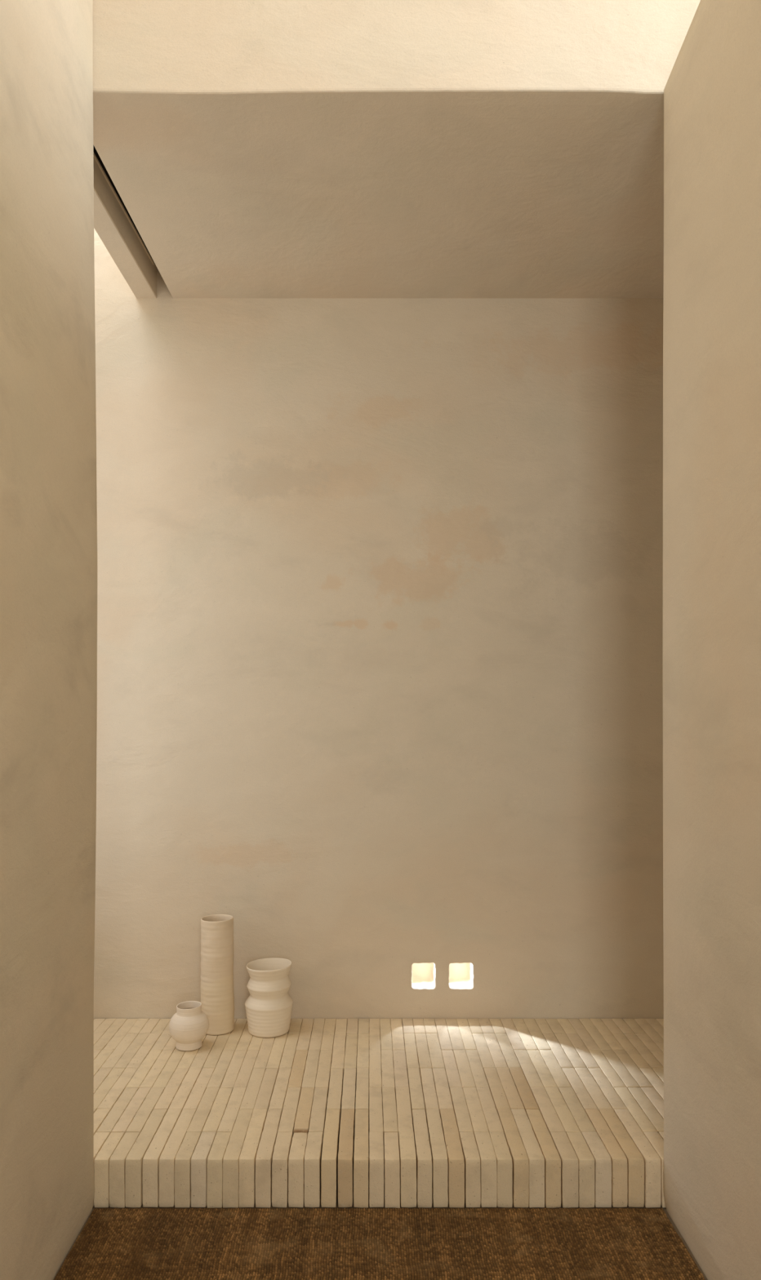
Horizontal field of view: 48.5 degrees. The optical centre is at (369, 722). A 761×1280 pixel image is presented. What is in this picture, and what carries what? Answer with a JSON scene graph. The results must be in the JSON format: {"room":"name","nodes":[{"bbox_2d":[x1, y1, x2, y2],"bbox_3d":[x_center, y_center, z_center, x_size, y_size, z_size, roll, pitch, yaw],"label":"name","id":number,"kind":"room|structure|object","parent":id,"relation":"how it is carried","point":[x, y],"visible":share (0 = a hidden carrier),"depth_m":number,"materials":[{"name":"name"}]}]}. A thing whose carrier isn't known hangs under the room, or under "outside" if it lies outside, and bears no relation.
{"room":"hallway","nodes":[
{"label":"hallway","id":0,"kind":"room"},
{"bbox_2d":[0,0,97,1279],"bbox_3d":[-1.334,-1.025,0.396,1.133,5.000,3.992,0,0,0],"label":"wall","id":1,"kind":"structure","parent":0,"point":[49,568],"depth_m":2.02,"materials":[{"name":"paint"}]},
{"bbox_2d":[93,117,663,297],"bbox_3d":[0.873,-1.979,3.013,3.455,0.413,1.041,0,0,0],"label":"ceiling","id":2,"kind":"structure","parent":0,"point":[222,207],"depth_m":2.90,"materials":[{"name":"paint"}]},
{"bbox_2d":[93,228,663,1022],"bbox_3d":[0.400,-0.775,3.683,4.600,4.500,0.300,0,0,0],"label":"wall","id":3,"kind":"structure","parent":0,"point":[380,580],"depth_m":3.53,"materials":[{"name":"paint"}]},
{"bbox_2d":[53,1208,706,1279],"bbox_3d":[0.025,1.405,0.396,1.850,0.059,3.992,0,0,0],"label":"floor","id":4,"kind":"structure","parent":0,"point":[664,1210],"depth_m":2.24,"materials":[{"name":"concrete"}]},
{"bbox_2d":[92,1017,666,1208],"bbox_3d":[0.440,1.329,2.961,4.100,0.190,1.141,0,0,0],"label":"brick platform","id":5,"kind":"object","parent":4,"relation":"on","point":[322,1113],"visible":0.72,"depth_m":2.66,"materials":[{"name":"ceramic"}]},
{"bbox_2d":[168,1000,208,1050],"bbox_3d":[-0.688,1.154,3.222,0.149,0.160,0.148,0,0,-30],"label":"jar","id":6,"kind":"object","parent":5,"relation":"on","point":[189,1024],"visible":1,"depth_m":3.18,"materials":[{"name":"ceramic"}]},
{"bbox_2d":[200,914,234,1035],"bbox_3d":[-0.611,1.009,3.397,0.133,0.450,0.133,0,0,18],"label":"vase","id":7,"kind":"object","parent":5,"relation":"on","point":[217,995],"visible":0.97,"depth_m":3.34,"materials":[{"name":"ceramic"}]},
{"bbox_2d":[244,957,293,1037],"bbox_3d":[-0.404,1.099,3.388,0.191,0.270,0.193,0,0,-43],"label":"vase","id":8,"kind":"object","parent":5,"relation":"on","point":[268,1006],"visible":1,"depth_m":3.32,"materials":[{"name":"ceramic"}]},
{"bbox_2d":[54,1208,704,1279],"bbox_3d":[0.025,1.369,0.594,1.598,0.011,3.588,0,0,0],"label":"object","id":9,"kind":"object","parent":4,"relation":"on","point":[117,1243],"visible":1,"depth_m":2.21,"materials":[{"name":"brown carpet"}]},
{"bbox_2d":[93,0,700,117],"bbox_3d":[0.923,-2.653,2.442,3.555,1.744,0.100,0,0,0],"label":"lintel","id":10,"kind":"object","parent":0,"point":[152,58],"visible":0.81,"depth_m":2.39,"materials":[{"name":"paint"}]},
{"bbox_2d":[662,0,760,1279],"bbox_3d":[1.763,-0.344,0.396,1.875,3.637,3.992,0,0,0],"label":"wall","id":11,"kind":"structure","parent":0,"point":[711,595],"depth_m":2.03,"materials":[{"name":"paint"}]},
{"bbox_3d":[-0.972,-2.354,2.963,0.089,0.943,1.140,0,0,0],"label":"wall","id":12,"kind":"structure","parent":0,"visible":0},
{"bbox_2d":[93,146,153,260],"bbox_3d":[-0.922,-1.996,2.936,0.023,0.212,1.086,0,0,2],"label":"trim","id":13,"kind":"structure","parent":12,"relation":"attached to","point":[98,157],"depth_m":3.00,"materials":[{"name":"metal"}]},
{"bbox_2d":[93,152,156,297],"bbox_3d":[-0.952,-1.827,2.964,0.090,0.110,1.144,0,0,2],"label":"trim","id":14,"kind":"structure","parent":12,"relation":"attached to","point":[113,226],"depth_m":3.16,"materials":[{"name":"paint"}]}
]}

